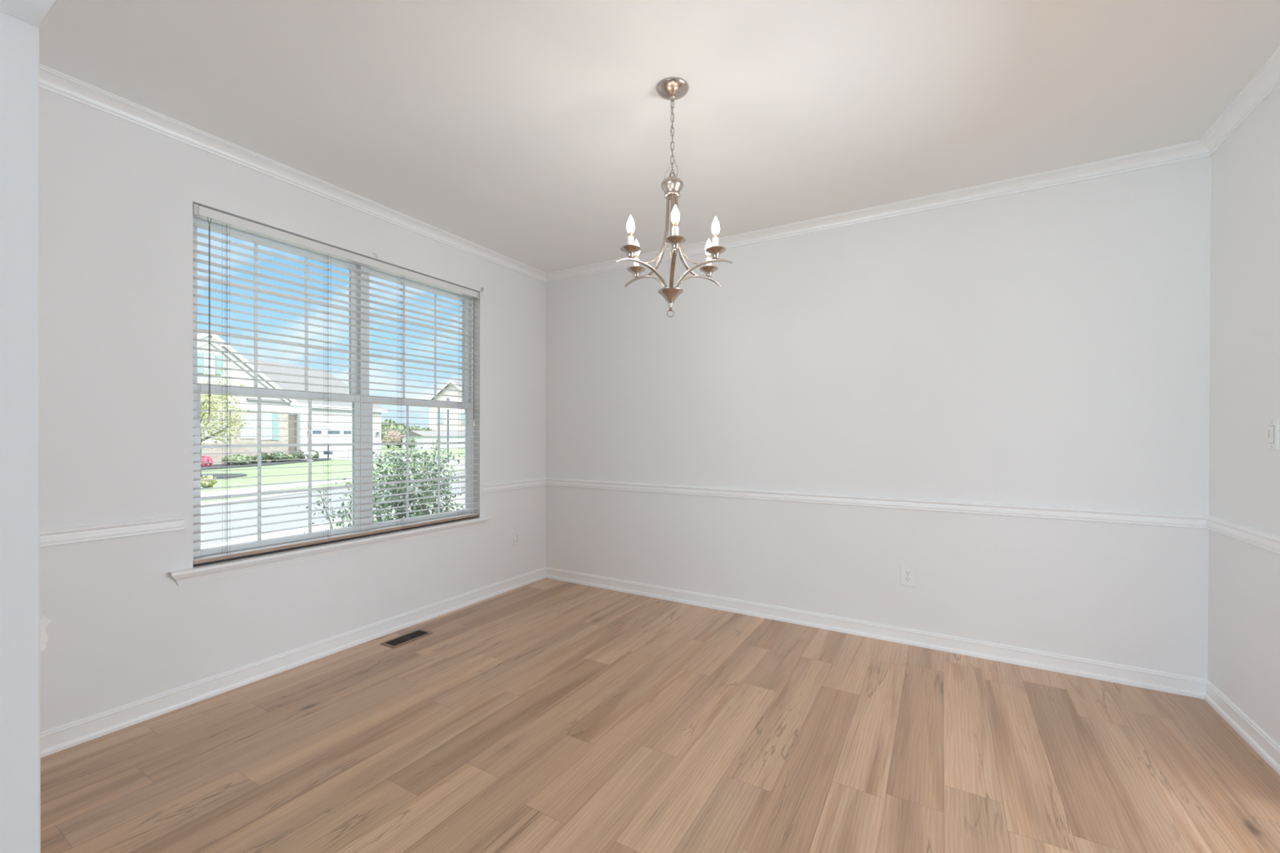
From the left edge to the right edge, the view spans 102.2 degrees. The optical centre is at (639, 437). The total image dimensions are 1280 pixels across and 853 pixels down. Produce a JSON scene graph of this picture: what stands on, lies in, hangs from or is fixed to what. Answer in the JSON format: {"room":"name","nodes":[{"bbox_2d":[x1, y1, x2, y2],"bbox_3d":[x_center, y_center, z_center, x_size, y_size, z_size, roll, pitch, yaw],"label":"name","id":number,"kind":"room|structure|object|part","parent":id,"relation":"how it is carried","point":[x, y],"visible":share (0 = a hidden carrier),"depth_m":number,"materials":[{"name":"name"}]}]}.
{"room":"empty dining room","nodes":[
{"label":"empty dining room","id":0,"kind":"room"},
{"bbox_2d":[0,0,57,852],"bbox_3d":[-0.730,-0.083,0.702,4.224,2.725,0.122,0,0,30],"label":"wall","id":1,"kind":"structure","parent":0,"point":[20,20],"depth_m":1.06,"materials":[{"name":"white paint"}]},
{"bbox_2d":[40,613,51,652],"bbox_3d":[-1.890,0.416,1.466,1.453,0.070,0.022,0,0,30],"label":"chair rail","id":2,"kind":"object","parent":1,"relation":"attached to","point":[45,621],"visible":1,"depth_m":1.10,"materials":[{"name":"white paint"}]},
{"bbox_2d":[39,87,546,732],"bbox_3d":[-1.790,-0.095,3.236,0.170,2.725,3.420,0,0,30],"label":"wall","id":3,"kind":"structure","parent":0,"point":[117,196],"depth_m":2.38,"materials":[{"name":"white paint"}]},
{"bbox_2d":[40,515,186,547],"bbox_3d":[-2.329,0.402,2.132,0.022,0.070,0.725,0,0,30],"label":"chair rail","id":4,"kind":"object","parent":3,"relation":"attached to","point":[86,533],"visible":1,"depth_m":2.21,"materials":[{"name":"white paint"}]},
{"bbox_2d":[40,567,546,757],"bbox_3d":[-1.682,1.220,3.246,0.017,0.096,3.298,0,0,30],"label":"baseboard","id":5,"kind":"structure","parent":3,"relation":"attached to","point":[60,738],"depth_m":2.65,"materials":[{"name":"white paint"}]},
{"bbox_2d":[39,63,546,283],"bbox_3d":[-1.655,-1.425,3.224,0.062,0.065,3.298,0,0,30],"label":"crown molding","id":6,"kind":"structure","parent":3,"relation":"attached to","point":[51,80],"depth_m":2.63,"materials":[{"name":"white paint"}]},
{"bbox_2d":[170,516,490,586],"bbox_3d":[-1.711,0.659,3.236,0.117,0.075,1.938,0,0,30],"label":"window sill","id":7,"kind":"structure","parent":3,"relation":"attached to","point":[213,571],"depth_m":2.92,"materials":[{"name":"white paint"}]},
{"bbox_2d":[192,217,473,558],"bbox_3d":[-1.785,-0.256,3.292,0.080,1.754,1.776,0,0,30],"label":"window","id":8,"kind":"structure","parent":3,"relation":"in","point":[468,430],"depth_m":3.25,"materials":[{"name":"white plastic"}]},
{"bbox_2d":[197,239,350,391],"bbox_3d":[-2.020,-0.674,2.913,0.005,0.804,0.775,0,0,30],"label":"grille","id":9,"kind":"object","parent":8,"relation":"attached to","point":[268,241],"depth_m":2.97,"materials":[{"name":"white plastic"}]},
{"bbox_3d":[-2.026,-0.672,2.916,0.032,0.880,0.847,0,0,30],"label":"sash","id":10,"kind":"part","parent":8,"relation":"part of","materials":[{"name":"white plastic"}]},
{"bbox_3d":[-1.994,0.167,2.900,0.030,0.870,0.847,0,0,30],"label":"sash","id":11,"kind":"part","parent":8,"relation":"part of","materials":[{"name":"white plastic"}]},
{"bbox_2d":[200,396,353,542],"bbox_3d":[-1.989,0.173,2.897,0.005,0.785,0.775,0,0,30],"label":"grille","id":12,"kind":"object","parent":8,"relation":"attached to","point":[259,398],"depth_m":2.96,"materials":[{"name":"white plastic"}]},
{"bbox_3d":[-2.026,-0.674,2.916,0.006,0.804,0.775,0,0,30],"label":"pane","id":13,"kind":"part","parent":8,"relation":"part of","materials":[{"name":"clear glass"}]},
{"bbox_3d":[-1.994,0.173,2.900,0.006,0.785,0.775,0,0,30],"label":"pane","id":14,"kind":"part","parent":8,"relation":"part of","materials":[{"name":"clear glass"}]},
{"bbox_2d":[192,203,479,565],"bbox_3d":[-1.716,-0.255,3.251,0.062,1.741,1.768,0,0,30],"label":"blind","id":15,"kind":"object","parent":8,"relation":"attached to","point":[202,212],"visible":0.91,"depth_m":2.98,"materials":[{"name":"white plastic"}]},
{"bbox_3d":[-2.110,-0.597,2.525,0.002,0.961,0.013,0,0,30],"label":"pull cord","id":16,"kind":"part","parent":15,"relation":"part of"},
{"bbox_3d":[-2.107,-0.591,2.530,0.002,0.973,0.013,0,0,30],"label":"pull cord","id":17,"kind":"part","parent":15,"relation":"part of","materials":[{"name":"grey plastic"}]},
{"bbox_3d":[-2.095,-0.242,2.612,0.054,1.670,0.013,0,0,30],"label":"ladder cord","id":18,"kind":"part","parent":15,"relation":"part of","materials":[{"name":"white fabric"}]},
{"bbox_3d":[-1.843,-0.243,3.041,0.054,1.670,0.013,0,0,30],"label":"ladder cord","id":19,"kind":"part","parent":15,"relation":"part of","materials":[{"name":"white fabric"}]},
{"bbox_3d":[-1.842,-0.239,3.043,0.002,1.678,0.001,0,0,30],"label":"lift cord","id":20,"kind":"part","parent":15,"relation":"part of","materials":[{"name":"white fabric"}]},
{"bbox_3d":[-1.721,0.600,3.256,0.050,0.018,1.766,0,0,30],"label":"rail","id":21,"kind":"part","parent":15,"relation":"part of","materials":[{"name":"white plastic"}]},
{"bbox_3d":[-1.602,-0.244,3.452,0.054,1.670,0.013,0,0,30],"label":"ladder cord","id":22,"kind":"part","parent":15,"relation":"part of","materials":[{"name":"white fabric"}]},
{"bbox_3d":[-1.346,-0.245,3.888,0.054,1.670,0.013,0,0,30],"label":"ladder cord","id":23,"kind":"part","parent":15,"relation":"part of","materials":[{"name":"white fabric"}]},
{"bbox_3d":[-1.345,-0.241,3.891,0.002,1.678,0.001,0,0,30],"label":"lift cord","id":24,"kind":"part","parent":15,"relation":"part of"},
{"bbox_3d":[-1.786,-0.256,3.292,0.078,1.754,1.776,0,0,30],"label":"frame","id":25,"kind":"part","parent":8,"relation":"part of","materials":[{"name":"white plastic"}]},
{"bbox_2d":[368,281,462,399],"bbox_3d":[-1.569,-0.676,3.683,0.005,0.804,0.769,0,0,30],"label":"grille","id":26,"kind":"object","parent":8,"relation":"attached to","point":[415,283],"depth_m":3.77,"materials":[{"name":"white plastic"}]},
{"bbox_3d":[-1.574,-0.674,3.686,0.032,0.880,0.841,0,0,30],"label":"sash","id":27,"kind":"part","parent":8,"relation":"part of","materials":[{"name":"white plastic"}]},
{"bbox_3d":[-1.543,0.165,3.669,0.030,0.870,0.841,0,0,30],"label":"sash","id":28,"kind":"part","parent":8,"relation":"part of","materials":[{"name":"white plastic"}]},
{"bbox_2d":[372,405,466,519],"bbox_3d":[-1.538,0.172,3.666,0.005,0.785,0.769,0,0,30],"label":"grille","id":29,"kind":"object","parent":8,"relation":"attached to","point":[449,514],"depth_m":3.77,"materials":[{"name":"white plastic"}]},
{"bbox_2d":[480,477,546,493],"bbox_3d":[-1.036,0.397,4.337,0.022,0.070,0.759,0,0,30],"label":"chair rail","id":30,"kind":"object","parent":3,"relation":"attached to","point":[504,486],"visible":1,"depth_m":4.29,"materials":[{"name":"white paint"}]},
{"bbox_2d":[513,530,519,546],"bbox_3d":[-1.037,0.851,4.351,0.008,0.124,0.078,0,0,30],"label":"wall outlet","id":31,"kind":"object","parent":3,"relation":"attached to","point":[516,534],"visible":1,"depth_m":4.34,"materials":[{"name":"white plastic"}]},
{"bbox_2d":[39,0,1279,272],"bbox_3d":[0.138,-1.548,2.188,4.544,0.200,3.570,0,0,30],"label":"ceiling","id":32,"kind":"structure","parent":0,"point":[531,133],"depth_m":2.15,"materials":[{"name":"white paint"}]},
{"bbox_2d":[614,77,732,317],"bbox_3d":[0.133,-0.971,2.070,0.450,0.953,0.454,0,0,2],"label":"chandelier","id":33,"kind":"object","parent":32,"relation":"hanging from","point":[672,89],"visible":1,"depth_m":2.09,"materials":[{"name":"silver metal"}]},
{"bbox_2d":[620,235,640,257],"bbox_3d":[-0.036,-0.737,2.007,0.081,0.088,0.081,0,0,30],"label":"candle holder","id":34,"kind":"object","parent":33,"relation":"on","point":[630,249],"depth_m":1.99,"materials":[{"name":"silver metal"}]},
{"bbox_3d":[-0.036,-0.831,2.006,0.031,0.069,0.031,0,0,30],"label":"bulb","id":35,"kind":"part","parent":33,"relation":"part of","materials":[{"name":"white glass"}]},
{"bbox_2d":[626,257,645,278],"bbox_3d":[-0.016,-0.737,2.255,0.081,0.088,0.081,0,0,30],"label":"candle holder","id":36,"kind":"object","parent":33,"relation":"on","point":[636,269],"depth_m":2.24,"materials":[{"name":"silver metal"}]},
{"bbox_3d":[-0.016,-0.832,2.255,0.031,0.069,0.031,0,0,30],"label":"bulb","id":37,"kind":"part","parent":33,"relation":"part of","materials":[{"name":"white glass"}]},
{"bbox_3d":[0.010,-0.649,2.040,0.254,0.095,0.018,0,0,-35],"label":"arm","id":38,"kind":"part","parent":33,"relation":"part of","materials":[{"name":"silver metal"}]},
{"bbox_3d":[0.024,-0.650,2.217,0.249,0.095,0.018,0,0,43],"label":"arm","id":39,"kind":"part","parent":33,"relation":"part of","materials":[{"name":"silver metal"}]},
{"bbox_3d":[0.052,-0.841,2.068,0.157,0.305,0.015,0,0,-34],"label":"arm","id":40,"kind":"part","parent":33,"relation":"part of","materials":[{"name":"silver metal"}]},
{"bbox_3d":[0.061,-0.841,2.184,0.152,0.305,0.017,0,0,41],"label":"arm","id":41,"kind":"part","parent":33,"relation":"part of","materials":[{"name":"silver metal"}]},
{"bbox_3d":[0.134,-1.234,2.130,0.015,0.337,0.028,0,0,4],"label":"chain","id":42,"kind":"part","parent":33,"relation":"part of","materials":[{"name":"silver metal"}]},
{"bbox_3d":[0.130,-0.841,2.025,0.017,0.304,0.159,0,0,1],"label":"arm","id":43,"kind":"part","parent":33,"relation":"part of","materials":[{"name":"silver metal"}]},
{"bbox_3d":[0.130,-0.649,1.975,0.018,0.095,0.263,0,0,-1],"label":"arm","id":44,"kind":"part","parent":33,"relation":"part of","materials":[{"name":"silver metal"}]},
{"bbox_3d":[0.131,-0.830,1.915,0.031,0.069,0.031,0,0,30],"label":"bulb","id":45,"kind":"part","parent":33,"relation":"part of","materials":[{"name":"white glass"}]},
{"bbox_2d":[664,226,686,249],"bbox_3d":[0.131,-0.736,1.915,0.081,0.088,0.081,0,0,30],"label":"candle holder","id":46,"kind":"object","parent":33,"relation":"on","point":[675,240],"depth_m":1.90,"materials":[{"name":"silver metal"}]},
{"bbox_3d":[0.210,-0.841,2.180,0.158,0.304,0.015,0,0,-36],"label":"arm","id":47,"kind":"part","parent":33,"relation":"part of","materials":[{"name":"silver metal"}]},
{"bbox_3d":[0.209,-0.841,2.072,0.147,0.304,0.016,0,0,33],"label":"arm","id":48,"kind":"part","parent":33,"relation":"part of","materials":[{"name":"silver metal"}]},
{"bbox_3d":[0.248,-0.649,2.209,0.270,0.095,0.018,0,0,-36],"label":"arm","id":49,"kind":"part","parent":33,"relation":"part of","materials":[{"name":"silver metal"}]},
{"bbox_3d":[0.246,-0.649,2.048,0.252,0.095,0.021,0,0,30],"label":"arm","id":50,"kind":"part","parent":33,"relation":"part of","materials":[{"name":"silver metal"}]},
{"bbox_3d":[0.300,-0.831,2.245,0.031,0.069,0.031,0,0,30],"label":"bulb","id":51,"kind":"part","parent":33,"relation":"part of","materials":[{"name":"white glass"}]},
{"bbox_2d":[699,257,718,277],"bbox_3d":[0.299,-0.736,2.245,0.081,0.088,0.081,0,0,30],"label":"candle","id":52,"kind":"object","parent":33,"relation":"on","point":[708,269],"depth_m":2.23,"materials":[{"name":"white plastic"}]},
{"bbox_2d":[705,237,725,259],"bbox_3d":[0.296,-0.736,2.017,0.081,0.088,0.081,0,0,30],"label":"candle holder","id":53,"kind":"object","parent":33,"relation":"on","point":[715,251],"depth_m":2.00,"materials":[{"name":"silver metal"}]},
{"bbox_3d":[0.296,-0.830,2.017,0.031,0.069,0.031,0,0,30],"label":"bulb","id":54,"kind":"part","parent":33,"relation":"part of","materials":[{"name":"white glass"}]},
{"bbox_2d":[40,577,1279,852],"bbox_3d":[0.130,1.306,2.199,4.544,0.060,3.570,0,0,30],"label":"floor","id":55,"kind":"structure","parent":0,"point":[546,715],"depth_m":2.07,"materials":[{"name":"brown wood"}]},
{"bbox_2d":[380,628,432,648],"bbox_3d":[-1.471,1.266,3.260,0.130,0.004,0.276,0,0,30],"label":"floor vent","id":56,"kind":"object","parent":55,"relation":"in","point":[407,637],"visible":1,"depth_m":3.25,"materials":[{"name":"brown metal"}]},
{"bbox_2d":[545,155,1211,679],"bbox_3d":[1.000,-0.089,3.668,4.544,2.725,0.150,0,0,30],"label":"wall","id":57,"kind":"structure","parent":0,"point":[1050,346],"depth_m":3.13,"materials":[{"name":"white paint"}]},
{"bbox_2d":[545,566,1206,699],"bbox_3d":[0.962,1.226,3.596,4.224,0.096,0.017,0,0,30],"label":"baseboard","id":58,"kind":"structure","parent":57,"relation":"attached to","point":[1169,682],"depth_m":3.15,"materials":[{"name":"white paint"}]},
{"bbox_2d":[546,477,1207,528],"bbox_3d":[0.963,0.406,3.591,4.224,0.070,0.022,0,0,30],"label":"chair rail","id":59,"kind":"object","parent":57,"relation":"attached to","point":[1112,516],"visible":0.98,"depth_m":3.14,"materials":[{"name":"white paint"}]},
{"bbox_2d":[546,140,1210,283],"bbox_3d":[0.958,-1.419,3.567,4.224,0.065,0.062,0,0,30],"label":"crown molding","id":60,"kind":"structure","parent":57,"relation":"attached to","point":[1193,150],"depth_m":3.08,"materials":[{"name":"white paint"}]},
{"bbox_2d":[900,564,915,587],"bbox_3d":[1.657,0.858,3.193,0.086,0.127,0.008,0,0,30],"label":"wall outlet","id":61,"kind":"object","parent":57,"relation":"attached to","point":[908,573],"visible":1,"depth_m":3.19,"materials":[{"name":"white plastic"}]},
{"bbox_2d":[904,577,911,582],"bbox_3d":[1.656,0.877,3.190,0.034,0.028,0.002,0,0,30],"label":"receptacle","id":62,"kind":"object","parent":61,"relation":"attached to","point":[906,579],"depth_m":3.19,"materials":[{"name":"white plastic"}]},
{"bbox_2d":[904,570,911,575],"bbox_3d":[1.656,0.838,3.190,0.034,0.028,0.002,0,0,30],"label":"receptacle","id":63,"kind":"object","parent":61,"relation":"attached to","point":[906,572],"depth_m":3.19,"materials":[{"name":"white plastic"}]},
{"bbox_2d":[1207,84,1279,745],"bbox_3d":[1.991,-0.076,1.017,0.150,2.725,3.420,0,0,30],"label":"wall","id":64,"kind":"structure","parent":0,"point":[1243,661],"depth_m":2.22,"materials":[{"name":"white paint"}]},
{"bbox_2d":[1199,46,1279,155],"bbox_3d":[1.934,-1.407,1.118,0.062,0.065,3.298,0,0,30],"label":"crown molding","id":65,"kind":"structure","parent":64,"relation":"attached to","point":[1267,79],"depth_m":2.19,"materials":[{"name":"white paint"}]},
{"bbox_2d":[1204,679,1279,775],"bbox_3d":[2.548,1.236,2.142,0.017,0.096,0.920,0,0,30],"label":"baseboard","id":66,"kind":"structure","parent":64,"relation":"attached to","point":[1267,748],"depth_m":2.20,"materials":[{"name":"white paint"}]},
{"bbox_2d":[1204,515,1279,555],"bbox_3d":[2.548,0.415,2.140,0.022,0.070,0.920,0,0,30],"label":"chair rail","id":67,"kind":"object","parent":64,"relation":"attached to","point":[1268,541],"visible":1,"depth_m":2.20,"materials":[{"name":"white paint"}]},
{"bbox_2d":[1267,418,1279,449],"bbox_3d":[2.497,-0.013,2.038,0.010,0.122,0.070,0,0,30],"label":"light switch","id":68,"kind":"object","parent":64,"relation":"attached to","point":[1273,424],"visible":1,"depth_m":2.03,"materials":[{"name":"white plastic"}]},
{"label":"outside","id":69,"kind":"structure","parent":0,"visible":0},
{"bbox_2d":[329,456,464,466],"bbox_3d":[-14.903,1.829,37.916,20.898,0.340,9.868,0,0,30],"label":"driveway","id":70,"kind":"structure","parent":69,"point":[451,462],"depth_m":37.96,"materials":[{"name":"concrete"}]},
{"bbox_2d":[324,451,333,454],"bbox_3d":[-23.578,1.106,39.022,0.550,1.130,0.320,0,0,12],"label":"mailbox","id":71,"kind":"object","parent":70,"relation":"on","point":[325,452],"visible":0.44,"depth_m":38.88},
{"bbox_2d":[445,397,451,462],"bbox_3d":[-13.009,-0.515,34.969,0.420,4.460,0.364,0,0,30],"label":"street lamp","id":72,"kind":"object","parent":70,"relation":"on","point":[447,398],"visible":0.62,"depth_m":34.92,"materials":[{"name":"grey metal"}]},
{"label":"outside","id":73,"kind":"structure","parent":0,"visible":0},
{"bbox_2d":[200,444,464,503],"bbox_3d":[-142.184,1.236,132.479,411.053,0.500,406.779,0,0,30],"label":"lawn","id":74,"kind":"structure","parent":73,"point":[283,471],"depth_m":25.42,"materials":[{"name":"green plant"}]},
{"bbox_2d":[200,474,217,488],"bbox_3d":[-15.173,1.552,18.110,0.530,0.572,0.543,0,0,-44],"label":"plant","id":75,"kind":"object","parent":74,"relation":"on","point":[207,483],"visible":0.89,"depth_m":18.03,"materials":[{"name":"green plant"}]},
{"bbox_2d":[200,473,247,479],"bbox_3d":[-19.324,1.870,22.620,3.130,0.350,3.456,0,0,30],"label":"mulch ring","id":76,"kind":"object","parent":74,"relation":"on","point":[216,475],"visible":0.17,"depth_m":23.14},
{"bbox_2d":[197,368,252,475],"bbox_3d":[-19.502,-0.644,22.808,4.025,4.780,3.856,0,0,-16],"label":"young tree","id":77,"kind":"object","parent":74,"relation":"on","point":[203,405],"visible":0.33,"depth_m":22.98,"materials":[{"name":"green plant"}]},
{"bbox_2d":[201,458,331,470],"bbox_3d":[-23.726,1.815,32.451,3.900,0.360,13.600,0,0,12],"label":"flower bed","id":78,"kind":"object","parent":74,"relation":"on","point":[269,463],"visible":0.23,"depth_m":31.11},
{"bbox_2d":[201,454,213,466],"bbox_3d":[-24.991,1.363,29.615,0.872,0.760,0.820,0,0,30],"label":"azalea","id":79,"kind":"object","parent":78,"relation":"on","point":[204,459],"visible":0.55,"depth_m":29.50,"materials":[{"name":"pink plant"}]},
{"bbox_2d":[221,453,251,465],"bbox_3d":[-24.525,1.374,31.387,1.504,0.784,1.512,0,0,30],"label":"round shrub","id":80,"kind":"object","parent":78,"relation":"on","point":[238,457],"visible":0.83,"depth_m":31.08,"materials":[{"name":"green plant"}]},
{"bbox_2d":[248,455,262,463],"bbox_3d":[-24.609,1.446,32.853,1.061,0.682,1.043,0,0,30],"label":"round shrub","id":81,"kind":"object","parent":78,"relation":"on","point":[253,457],"visible":0.35,"depth_m":32.63,"materials":[{"name":"green plant"}]},
{"bbox_2d":[261,453,270,462],"bbox_3d":[-24.638,1.329,33.722,0.736,0.832,0.715,0,0,30],"label":"round shrub","id":82,"kind":"object","parent":78,"relation":"on","point":[264,456],"visible":0.52,"depth_m":33.64,"materials":[{"name":"green plant"}]},
{"bbox_2d":[268,450,286,462],"bbox_3d":[-24.334,1.313,34.612,1.056,0.867,1.047,0,0,30],"label":"round shrub","id":83,"kind":"object","parent":78,"relation":"on","point":[280,455],"visible":0.79,"depth_m":34.37,"materials":[{"name":"green plant"}]},
{"bbox_2d":[284,453,298,461],"bbox_3d":[-24.108,1.436,35.615,0.971,0.611,0.941,0,0,30],"label":"round shrub","id":84,"kind":"object","parent":78,"relation":"on","point":[291,456],"visible":0.56,"depth_m":35.41,"materials":[{"name":"green plant"}]},
{"bbox_2d":[292,449,305,460],"bbox_3d":[-24.184,1.252,36.540,0.852,0.934,0.832,0,0,30],"label":"round shrub","id":85,"kind":"object","parent":78,"relation":"on","point":[299,455],"visible":0.57,"depth_m":36.40,"materials":[{"name":"green plant"}]},
{"bbox_2d":[302,451,315,461],"bbox_3d":[-23.140,1.318,36.159,0.800,0.730,0.800,0,0,30],"label":"urn","id":86,"kind":"object","parent":78,"relation":"on","point":[306,454],"visible":0.52,"depth_m":35.97,"materials":[{"name":"stone"}]},
{"bbox_2d":[311,451,319,460],"bbox_3d":[-23.726,1.316,37.483,0.816,0.877,0.817,0,0,30],"label":"round shrub","id":87,"kind":"object","parent":78,"relation":"on","point":[316,455],"visible":0.4,"depth_m":37.37,"materials":[{"name":"green plant"}]},
{"bbox_2d":[197,329,387,464],"bbox_3d":[-29.141,-2.445,36.502,8.821,8.220,21.874,0,0,12],"label":"house","id":88,"kind":"structure","parent":74,"relation":"on","point":[340,428],"depth_m":36.09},
{"bbox_2d":[197,352,203,373],"bbox_3d":[-26.128,-4.424,30.544,0.150,1.200,0.430,0,0,12],"label":"shutter","id":89,"kind":"object","parent":88,"relation":"hanging from","point":[200,362],"depth_m":30.57,"materials":[{"name":"teal wood"}]},
{"bbox_3d":[-26.012,-4.471,31.123,0.095,1.170,0.550,0,0,12],"label":"pane","id":90,"kind":"part","parent":88,"relation":"part of","materials":[{"name":"white glass"}]},
{"bbox_2d":[215,355,222,374],"bbox_3d":[-25.885,-4.458,31.684,0.150,1.140,0.400,0,0,12],"label":"shutter","id":91,"kind":"object","parent":88,"relation":"hanging from","point":[218,363],"depth_m":31.63,"materials":[{"name":"teal wood"}]},
{"bbox_3d":[-25.512,-0.739,33.538,0.095,1.450,0.900,0,0,12],"label":"pane","id":92,"kind":"part","parent":88,"relation":"part of","materials":[{"name":"white glass"}]},
{"bbox_3d":[-26.004,-4.306,31.178,0.110,4.440,12.800,0,0,12],"label":"rake trim","id":93,"kind":"part","parent":88,"relation":"part of","materials":[{"name":"white wood"}]},
{"bbox_3d":[-25.252,-0.768,34.761,0.095,1.660,0.700,0,0,12],"label":"pane","id":94,"kind":"part","parent":88,"relation":"part of","materials":[{"name":"white glass"}]},
{"bbox_2d":[271,413,278,439],"bbox_3d":[-25.105,-0.740,35.415,0.150,1.800,0.480,0,0,12],"label":"shutter","id":95,"kind":"object","parent":88,"relation":"hanging from","point":[274,416],"depth_m":35.37,"materials":[{"name":"teal wood"}]},
{"bbox_3d":[-24.868,-0.050,36.880,0.050,3.150,0.700,0,0,12],"label":"entry door","id":96,"kind":"part","parent":88,"relation":"part of","materials":[{"name":"brown wood"}]},
{"bbox_3d":[-24.372,-0.411,38.930,0.025,0.280,0.820,0,0,12],"label":"pane","id":97,"kind":"part","parent":88,"relation":"part of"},
{"bbox_3d":[-23.846,0.385,41.546,0.070,2.550,6.450,0,0,12],"label":"garage door","id":98,"kind":"part","parent":88,"relation":"part of","materials":[{"name":"white metal"}]},
{"bbox_3d":[-24.035,-0.416,40.515,0.025,0.280,1.180,0,0,12],"label":"pane","id":99,"kind":"part","parent":88,"relation":"part of","materials":[{"name":"glass"}]},
{"bbox_3d":[-23.818,-1.040,41.535,0.120,0.300,6.850,0,0,12],"label":"garage casing","id":100,"kind":"part","parent":88,"relation":"part of","materials":[{"name":"white wood"}]},
{"bbox_3d":[-23.744,-0.421,41.879,0.025,0.280,0.850,0,0,12],"label":"pane","id":101,"kind":"part","parent":88,"relation":"part of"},
{"bbox_3d":[-23.130,0.375,44.793,0.120,2.550,0.200,0,0,12],"label":"garage casing","id":102,"kind":"part","parent":88,"relation":"part of","materials":[{"name":"white wood"}]},
{"bbox_2d":[200,471,464,505],"bbox_3d":[7.151,1.736,100.722,101.387,0.570,303.767,0,0,30],"label":"curb","id":103,"kind":"object","parent":74,"relation":"on","point":[249,499],"depth_m":15.09,"materials":[{"name":"concrete"}]},
{"bbox_2d":[297,436,464,533],"bbox_3d":[-2.177,0.928,4.639,1.168,1.879,1.508,0,0,30],"label":"bush","id":104,"kind":"object","parent":74,"relation":"on","point":[391,459],"visible":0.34,"depth_m":4.64,"materials":[{"name":"green plant"}]},
{"bbox_2d":[381,418,401,448],"bbox_3d":[-35.561,-0.615,73.046,3.513,4.257,3.406,0,0,30],"label":"tree","id":105,"kind":"object","parent":74,"relation":"on","point":[392,426],"visible":0.47,"depth_m":72.26,"materials":[{"name":"green plant"}]},
{"bbox_2d":[381,427,405,450],"bbox_3d":[-28.552,0.199,59.454,2.434,2.770,2.538,0,0,7],"label":"blossom tree","id":106,"kind":"object","parent":74,"relation":"on","point":[393,433],"visible":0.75,"depth_m":59.26,"materials":[{"name":"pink plant"}]},
{"bbox_2d":[394,422,410,447],"bbox_3d":[-35.772,-0.398,76.902,3.454,3.793,3.466,0,0,30],"label":"tree","id":107,"kind":"object","parent":74,"relation":"on","point":[402,427],"visible":0.21,"depth_m":76.47,"materials":[{"name":"green plant"}]},
{"bbox_2d":[404,437,417,453],"bbox_3d":[-23.858,0.795,53.758,1.332,1.645,1.323,0,0,30],"label":"topiary","id":108,"kind":"object","parent":74,"relation":"on","point":[410,439],"visible":0.45,"depth_m":53.51,"materials":[{"name":"green plant"}]},
{"bbox_2d":[408,425,422,431],"bbox_3d":[-35.508,-0.231,80.702,3.489,3.563,3.507,0,0,30],"label":"tree","id":109,"kind":"object","parent":74,"relation":"on","point":[417,428],"visible":0.11,"depth_m":80.24,"materials":[{"name":"green plant"}]},
{"bbox_2d":[402,431,464,449],"bbox_3d":[-28.044,0.457,72.215,3.500,2.750,12.200,0,0,12],"label":"garage","id":110,"kind":"structure","parent":74,"relation":"on","point":[424,439],"depth_m":68.73,"materials":[{"name":"white"}]},
{"bbox_3d":[-27.024,0.868,69.904,0.060,1.350,3.500,0,0,12],"label":"door","id":111,"kind":"part","parent":110,"relation":"part of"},
{"bbox_2d":[427,379,464,431],"bbox_3d":[-30.809,-4.089,95.434,10.200,11.650,15.100,0,0,12],"label":"brick house","id":112,"kind":"structure","parent":74,"relation":"on","point":[443,415],"depth_m":88.75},
{"bbox_3d":[-32.357,-7.691,88.094,10.200,4.400,0.120,0,0,12],"label":"rake trim","id":113,"kind":"part","parent":112,"relation":"part of","materials":[{"name":"white wood"}]},
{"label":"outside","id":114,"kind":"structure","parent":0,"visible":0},
{"bbox_2d":[200,466,464,497],"bbox_3d":[-18.393,2.099,-8.094,1.400,0.530,96.500,0,0,12],"label":"sidewalk","id":115,"kind":"structure","parent":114,"point":[285,486],"depth_m":18.09,"materials":[{"name":"concrete"}]},
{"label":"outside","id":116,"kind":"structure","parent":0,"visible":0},
{"bbox_2d":[200,473,464,546],"bbox_3d":[9.792,1.770,100.160,105.752,0.520,305.219,0,0,30],"label":"street","id":117,"kind":"structure","parent":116,"point":[210,535],"depth_m":12.04,"materials":[{"name":"grey asphalt"}]},
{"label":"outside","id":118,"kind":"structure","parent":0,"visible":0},
{"bbox_2d":[200,493,464,549],"bbox_3d":[13.973,1.770,99.271,104.376,0.550,304.761,0,0,30],"label":"walkway","id":119,"kind":"structure","parent":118,"point":[317,528],"depth_m":9.76,"materials":[{"name":"concrete"}]}
]}

